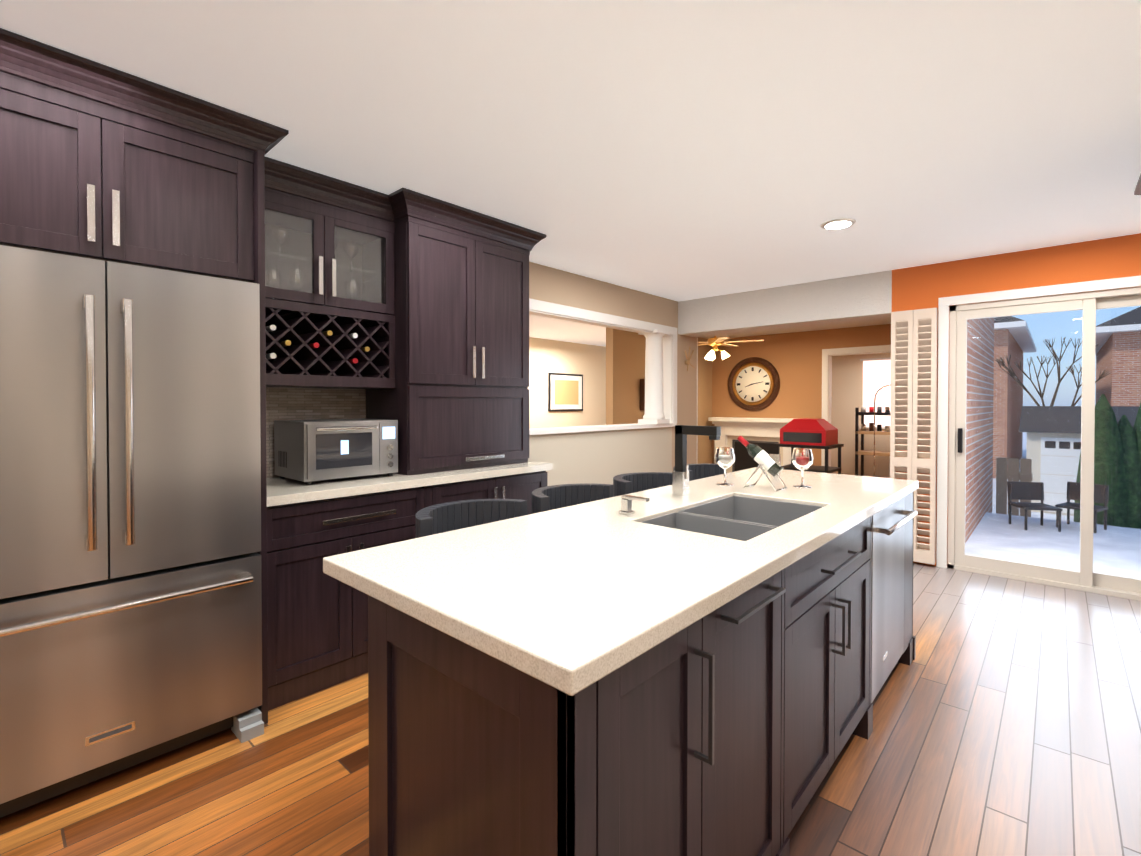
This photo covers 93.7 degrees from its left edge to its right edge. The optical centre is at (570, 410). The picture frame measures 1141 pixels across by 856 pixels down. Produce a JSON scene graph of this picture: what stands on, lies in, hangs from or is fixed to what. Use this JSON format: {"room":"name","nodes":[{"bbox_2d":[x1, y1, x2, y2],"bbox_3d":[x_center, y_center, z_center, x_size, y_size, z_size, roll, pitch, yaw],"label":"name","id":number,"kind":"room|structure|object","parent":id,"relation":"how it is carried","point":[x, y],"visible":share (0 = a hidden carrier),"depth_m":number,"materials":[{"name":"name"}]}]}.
{"room":"kitchen","nodes":[
{"label":"kitchen","id":0,"kind":"room"},
{"bbox_2d":[528,337,605,427],"bbox_3d":[-0.239,-0.021,9.630,0.120,2.440,9.520,1,1,42],"label":"wall","id":1,"kind":"structure","parent":0,"point":[586,361],"depth_m":9.75,"materials":[{"name":"beige paint"}]},
{"bbox_2d":[548,373,582,410],"bbox_3d":[-0.076,-0.322,9.694,0.028,0.680,0.900,1,1,42],"label":"picture frame","id":2,"kind":"object","parent":1,"relation":"attached to","point":[565,392],"visible":0.98,"depth_m":9.66,"materials":[{"name":"black plastic"}]},
{"bbox_2d":[0,473,1140,855],"bbox_3d":[0.785,1.298,5.463,8.430,0.100,14.320,1,1,42],"label":"floor","id":3,"kind":"structure","parent":0,"point":[1006,717],"depth_m":1.92,"materials":[{"name":"brown wood"}]},
{"bbox_2d":[0,245,263,817],"bbox_3d":[-1.794,0.392,2.018,0.785,1.792,0.930,1,1,42],"label":"fridge","id":4,"kind":"object","parent":3,"relation":"on","point":[130,557],"visible":1,"depth_m":1.82,"materials":[{"name":"grey metal"}]},
{"bbox_2d":[256,484,435,719],"bbox_3d":[-1.255,0.839,2.772,0.627,0.880,0.838,1,1,42],"label":"base cabinet","id":5,"kind":"object","parent":3,"relation":"on","point":[315,624],"depth_m":2.43,"materials":[{"name":"brown wood"}]},
{"bbox_2d":[261,461,551,507],"bbox_3d":[-0.942,0.375,3.091,0.652,0.040,1.738,1,1,42],"label":"countertop","id":6,"kind":"structure","parent":5,"relation":"on","point":[275,491],"depth_m":2.68,"materials":[{"name":"white stone"}]},
{"bbox_2d":[274,419,397,484],"bbox_3d":[-1.225,0.205,2.837,0.439,0.304,0.491,1,1,42],"label":"toaster oven","id":7,"kind":"object","parent":6,"relation":"on","point":[307,452],"visible":1,"depth_m":2.69,"materials":[{"name":"silver metal"}]},
{"bbox_2d":[415,499,526,537],"bbox_3d":[-0.316,0.822,1.914,0.427,0.936,0.477,1,1,42],"label":"bar stool","id":8,"kind":"object","parent":3,"relation":"on","point":[443,517],"visible":0.27,"depth_m":2.05,"materials":[{"name":"grey"}]},
{"bbox_2d":[436,472,546,514],"bbox_3d":[-0.692,0.832,3.389,0.627,0.880,0.928,1,1,42],"label":"base cabinet","id":9,"kind":"object","parent":3,"relation":"on","point":[500,487],"depth_m":3.19,"materials":[{"name":"brown wood"}]},
{"bbox_2d":[532,483,612,513],"bbox_3d":[0.055,0.818,2.320,0.427,0.936,0.477,1,1,42],"label":"bar stool","id":10,"kind":"object","parent":3,"relation":"on","point":[548,498],"visible":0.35,"depth_m":2.47,"materials":[{"name":"grey"}]},
{"bbox_2d":[613,472,671,496],"bbox_3d":[0.439,0.813,2.741,0.427,0.936,0.477,1,1,42],"label":"bar stool","id":11,"kind":"object","parent":3,"relation":"on","point":[627,483],"visible":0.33,"depth_m":2.89,"materials":[{"name":"grey"}]},
{"bbox_2d":[368,491,917,855],"bbox_3d":[0.668,0.836,1.974,0.693,0.906,2.650,1,1,42],"label":"kitchen island","id":12,"kind":"object","parent":3,"relation":"on","point":[729,728],"visible":0.73,"depth_m":1.14,"materials":[{"name":"brown wood"}]},
{"bbox_2d":[323,467,917,695],"bbox_3d":[0.574,0.388,2.051,0.860,0.040,2.641,1,1,42],"label":"island countertop","id":13,"kind":"structure","parent":12,"relation":"on","point":[572,600],"depth_m":1.27,"materials":[{"name":"stone"}]},
{"bbox_2d":[618,495,649,515],"bbox_3d":[0.225,0.336,1.876,0.111,0.066,0.042,1,1,42],"label":"lever","id":14,"kind":"object","parent":13,"relation":"on","point":[626,505],"visible":1,"depth_m":1.88,"materials":[{"name":"silver metal"}]},
{"bbox_2d":[672,425,720,496],"bbox_3d":[0.526,0.215,2.235,0.201,0.300,0.052,1,1,42],"label":"faucet","id":15,"kind":"object","parent":13,"relation":"on","point":[680,480],"visible":1,"depth_m":2.26,"materials":[{"name":"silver metal"}]},
{"bbox_2d":[715,447,734,485],"bbox_3d":[0.748,0.271,2.589,0.096,0.178,0.096,1,1,42],"label":"goblet","id":16,"kind":"object","parent":13,"relation":"on","point":[724,458],"visible":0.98,"depth_m":2.56,"materials":[{"name":"clear glass"}]},
{"bbox_2d":[737,436,786,491],"bbox_3d":[0.887,0.242,2.503,0.209,0.242,0.128,1,1,42],"label":"holder","id":17,"kind":"object","parent":13,"relation":"on","point":[769,463],"visible":1,"depth_m":2.47,"materials":[{"name":"silver metal"}]},
{"bbox_2d":[791,448,813,487],"bbox_3d":[1.094,0.272,2.524,0.096,0.178,0.096,1,1,42],"label":"goblet","id":18,"kind":"object","parent":13,"relation":"on","point":[802,459],"visible":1,"depth_m":2.49,"materials":[{"name":"clear glass"}]},
{"bbox_2d":[673,463,723,480],"bbox_3d":[0.830,0.808,3.170,0.427,0.936,0.477,1,1,42],"label":"bar stool","id":19,"kind":"object","parent":3,"relation":"on","point":[700,471],"visible":0.1,"depth_m":3.34,"materials":[{"name":"grey"}]},
{"bbox_2d":[708,417,794,472],"bbox_3d":[2.823,0.669,8.344,1.470,1.090,0.500,1,1,42],"label":"fireplace","id":20,"kind":"object","parent":3,"relation":"on","point":[763,434],"visible":0.46,"depth_m":8.48,"materials":[{"name":"white wood"}]},
{"bbox_2d":[774,418,843,473],"bbox_3d":[2.752,0.669,6.180,0.600,1.140,0.540,1,1,42],"label":"grill","id":21,"kind":"object","parent":3,"relation":"on","point":[810,433],"visible":0.67,"depth_m":6.02,"materials":[{"name":"red metal"}]},
{"bbox_2d":[855,406,889,475],"bbox_3d":[5.511,0.565,8.805,1.400,1.288,0.400,1,1,42],"label":"shelf","id":22,"kind":"object","parent":3,"relation":"on","point":[862,452],"visible":0.4,"depth_m":9.11,"materials":[{"name":"black metal"}]},
{"bbox_2d":[874,384,890,476],"bbox_3d":[4.840,0.412,8.197,0.584,1.608,0.260,1,1,42],"label":"floor lamp","id":23,"kind":"object","parent":3,"relation":"on","point":[874,424],"visible":0.58,"depth_m":8.30,"materials":[{"name":"silver metal"}]},
{"bbox_2d":[1134,174,1140,194],"bbox_3d":[2.852,0.068,2.171,0.714,2.437,1.190,1,1,42],"label":"pantry cabinet","id":24,"kind":"object","parent":3,"relation":"on","point":[1137,191],"visible":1,"depth_m":2.75,"materials":[{"name":"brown wood"}]},
{"bbox_2d":[0,0,1140,346],"bbox_3d":[0.785,-1.222,5.433,8.430,0.140,14.320,1,1,42],"label":"ceiling","id":25,"kind":"structure","parent":0,"point":[678,150],"depth_m":2.08,"materials":[{"name":"white paint"}]},
{"bbox_2d":[698,336,763,360],"bbox_3d":[1.991,-0.927,7.307,1.222,0.489,1.176,1,1,42],"label":"ceiling fan","id":26,"kind":"object","parent":25,"relation":"hanging from","point":[715,342],"visible":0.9,"depth_m":7.21,"materials":[{"name":"gold metal"}]},
{"bbox_2d":[821,218,855,229],"bbox_3d":[1.671,-1.159,3.341,0.200,0.010,0.200,1,1,42],"label":"recessed light","id":27,"kind":"object","parent":25,"relation":"in","point":[841,223],"visible":0.96,"depth_m":3.32,"materials":[{"name":"white plastic"}]},
{"bbox_2d":[528,262,696,485],"bbox_3d":[-1.335,0.054,3.234,0.120,2.440,8.190,1,1,42],"label":"wall","id":28,"kind":"structure","parent":0,"point":[600,457],"depth_m":5.04,"materials":[{"name":"beige paint"}]},
{"bbox_2d":[0,68,259,287],"bbox_3d":[-1.856,-0.781,2.060,0.672,0.532,0.943,1,1,42],"label":"upper cabinet","id":29,"kind":"object","parent":28,"relation":"attached to","point":[91,177],"depth_m":1.87,"materials":[{"name":"brown wood"}]},
{"bbox_2d":[260,296,315,379],"bbox_3d":[-1.520,-0.345,2.652,0.337,0.358,0.324,1,1,42],"label":"wine rack","id":30,"kind":"object","parent":28,"relation":"attached to","point":[287,327],"depth_m":2.62,"materials":[{"name":"brown wood"}]},
{"bbox_2d":[292,304,323,383],"bbox_3d":[-1.434,-0.346,2.753,0.329,0.358,0.328,1,1,42],"label":"wine rack","id":31,"kind":"object","parent":28,"relation":"attached to","point":[319,307],"depth_m":2.71,"materials":[{"name":"brown wood"}]},
{"bbox_2d":[324,380,359,383],"bbox_3d":[-1.343,-0.347,2.853,0.329,0.358,0.328,1,1,42],"label":"upper cabinet","id":32,"kind":"object","parent":28,"relation":"attached to","point":[325,381],"depth_m":2.77,"materials":[{"name":"brown wood"}]},
{"bbox_2d":[356,216,531,475],"bbox_3d":[-0.765,-0.339,3.392,0.497,1.379,0.920,1,1,42],"label":"upper cabinet","id":33,"kind":"object","parent":28,"relation":"attached to","point":[408,310],"depth_m":3.13,"materials":[{"name":"brown wood"}]},
{"bbox_2d":[529,298,697,434],"bbox_3d":[-1.307,0.201,3.299,0.235,2.145,8.082,1,1,42],"label":"trim","id":34,"kind":"structure","parent":28,"relation":"attached to","point":[669,372],"depth_m":5.17,"materials":[{"name":"white wood"}]},
{"bbox_2d":[638,329,669,423],"bbox_3d":[0.885,-0.347,5.664,0.240,0.974,0.240,1,1,42],"label":"column","id":35,"kind":"structure","parent":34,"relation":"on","point":[654,411],"depth_m":5.58,"materials":[{"name":"white"}]},
{"bbox_2d":[685,347,694,370],"bbox_3d":[1.320,-0.573,6.008,0.055,0.273,0.208,1,1,42],"label":"wall decor","id":36,"kind":"object","parent":28,"relation":"attached to","point":[687,362],"visible":1,"depth_m":6.00,"materials":[{"name":"brown wood"}]},
{"bbox_2d":[606,328,711,463],"bbox_3d":[1.435,-0.003,8.097,0.120,2.440,2.730,1,1,42],"label":"wall","id":37,"kind":"structure","parent":0,"point":[625,362],"depth_m":7.36,"materials":[{"name":"beige"}]},
{"bbox_2d":[640,379,644,409],"bbox_3d":[1.111,-0.216,7.530,0.160,0.440,0.240,1,1,42],"label":"picture frame","id":38,"kind":"object","parent":37,"relation":"attached to","point":[642,394],"visible":0.36,"depth_m":7.47,"materials":[{"name":"brown wood"}]},
{"bbox_2d":[678,270,891,337],"bbox_3d":[2.037,-1.061,5.390,2.180,0.460,0.400,1,1,42],"label":"header beam","id":39,"kind":"structure","parent":0,"point":[856,298],"depth_m":5.09,"materials":[{"name":"white paint"}]},
{"bbox_2d":[712,324,890,465],"bbox_3d":[3.725,0.019,7.937,3.480,2.400,0.120,1,1,42],"label":"wall","id":40,"kind":"structure","parent":0,"point":[794,359],"depth_m":8.16,"materials":[{"name":"brown paint"}]},
{"bbox_2d":[728,357,779,410],"bbox_3d":[2.908,-0.418,8.550,0.860,0.860,0.062,1,1,42],"label":"wall clock","id":41,"kind":"object","parent":40,"relation":"attached to","point":[755,385],"visible":1,"depth_m":8.54,"materials":[{"name":"brown wood"}]},
{"bbox_2d":[821,345,890,466],"bbox_3d":[4.127,0.166,7.563,1.050,2.115,0.136,1,1,42],"label":"trim","id":42,"kind":"structure","parent":40,"relation":"attached to","point":[827,355],"depth_m":7.82,"materials":[{"name":"white wood"}]},
{"bbox_2d":[831,353,890,476],"bbox_3d":[5.432,-0.004,9.899,3.360,2.400,0.120,1,1,42],"label":"wall","id":43,"kind":"structure","parent":0,"point":[847,385],"depth_m":9.99,"materials":[{"name":"beige paint"}]},
{"bbox_2d":[860,357,890,428],"bbox_3d":[5.899,-0.298,9.368,1.500,1.280,0.029,1,1,42],"label":"window","id":44,"kind":"structure","parent":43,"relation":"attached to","point":[876,374],"depth_m":9.68,"materials":[{"name":"white glass"}]},
{"bbox_2d":[892,233,1140,565],"bbox_3d":[3.563,0.047,3.849,2.170,2.440,0.160,1,1,42],"label":"wall","id":45,"kind":"structure","parent":0,"point":[921,287],"depth_m":3.99,"materials":[{"name":"orange paint"}]},
{"bbox_2d":[890,308,936,564],"bbox_3d":[2.801,0.208,4.376,0.313,2.045,0.059,1,1,42],"label":"shutter","id":46,"kind":"object","parent":45,"relation":"attached to","point":[913,351],"visible":0.85,"depth_m":4.34,"materials":[{"name":"beige wood"}]},
{"bbox_2d":[936,275,1140,568],"bbox_3d":[3.512,0.186,3.890,2.048,2.160,0.177,1,1,42],"label":"door frame","id":47,"kind":"structure","parent":45,"relation":"attached to","point":[944,303],"depth_m":4.25,"materials":[{"name":"white wood"}]},
{"bbox_2d":[947,287,1140,600],"bbox_3d":[3.635,0.223,3.759,1.600,2.090,0.140,1,1,42],"label":"sliding door","id":48,"kind":"structure","parent":45,"relation":"in","point":[1086,578],"depth_m":3.88,"materials":[{"name":"clear glass"}]},
{"label":"outside","id":49,"kind":"structure","parent":0,"visible":0},
{"bbox_2d":[965,432,1140,578],"bbox_3d":[30.044,1.829,30.163,70.000,1.660,74.400,1,1,42],"label":"ground","id":50,"kind":"structure","parent":49,"point":[1055,552],"depth_m":5.20,"materials":[{"name":"white snow"}]},
{"bbox_2d":[965,317,993,542],"bbox_3d":[4.374,-0.707,5.910,0.199,6.900,3.989,1,1,42],"label":"brick wall","id":51,"kind":"structure","parent":50,"relation":"on","point":[982,474],"depth_m":6.04,"materials":[{"name":"red brick"}]},
{"bbox_2d":[996,457,1032,516],"bbox_3d":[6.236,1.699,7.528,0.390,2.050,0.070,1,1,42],"label":"fence","id":52,"kind":"object","parent":50,"relation":"on","point":[1013,469],"depth_m":7.52,"materials":[{"name":"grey wood"}]},
{"bbox_2d":[993,316,1036,477],"bbox_3d":[16.745,-1.961,27.629,10.740,8.900,13.040,1,1,42],"label":"house","id":53,"kind":"structure","parent":50,"relation":"on","point":[1006,398],"depth_m":20.20,"materials":[{"name":"brick"}]},
{"bbox_2d":[1007,481,1062,531],"bbox_3d":[5.063,1.046,5.846,0.336,0.476,0.352,0,1,14],"label":"outdoor chair","id":54,"kind":"object","parent":50,"relation":"on","point":[1024,494],"depth_m":5.96,"materials":[{"name":"black plastic"}]},
{"bbox_2d":[995,337,1109,405],"bbox_3d":[15.518,0.141,17.336,2.774,4.936,1.228,1,1,42],"label":"bare tree","id":55,"kind":"object","parent":50,"relation":"on","point":[1070,368],"depth_m":17.32,"materials":[{"name":"brown plant"}]},
{"bbox_2d":[1019,406,1138,515],"bbox_3d":[13.830,1.271,14.153,2.900,2.750,3.100,1,1,42],"label":"garage","id":56,"kind":"structure","parent":50,"relation":"on","point":[1071,456],"depth_m":13.71,"materials":[{"name":"beige"}]},
{"bbox_2d":[1055,482,1108,532],"bbox_3d":[5.551,1.046,5.808,0.352,0.476,0.336,0,1,-30],"label":"outdoor chair","id":57,"kind":"object","parent":50,"relation":"on","point":[1098,497],"depth_m":5.80,"materials":[{"name":"black plastic"}]},
{"bbox_2d":[1074,394,1140,528],"bbox_3d":[11.459,1.071,9.917,3.100,3.250,1.450,1,1,42],"label":"trees","id":58,"kind":"object","parent":50,"relation":"on","point":[1104,424],"depth_m":10.17,"materials":[{"name":"green plant"}]},
{"bbox_2d":[1095,307,1140,405],"bbox_3d":[26.984,-1.860,18.971,12.540,8.900,12.040,1,1,42],"label":"house","id":59,"kind":"structure","parent":50,"relation":"on","point":[1108,355],"depth_m":18.61,"materials":[{"name":"brick"}]}
]}

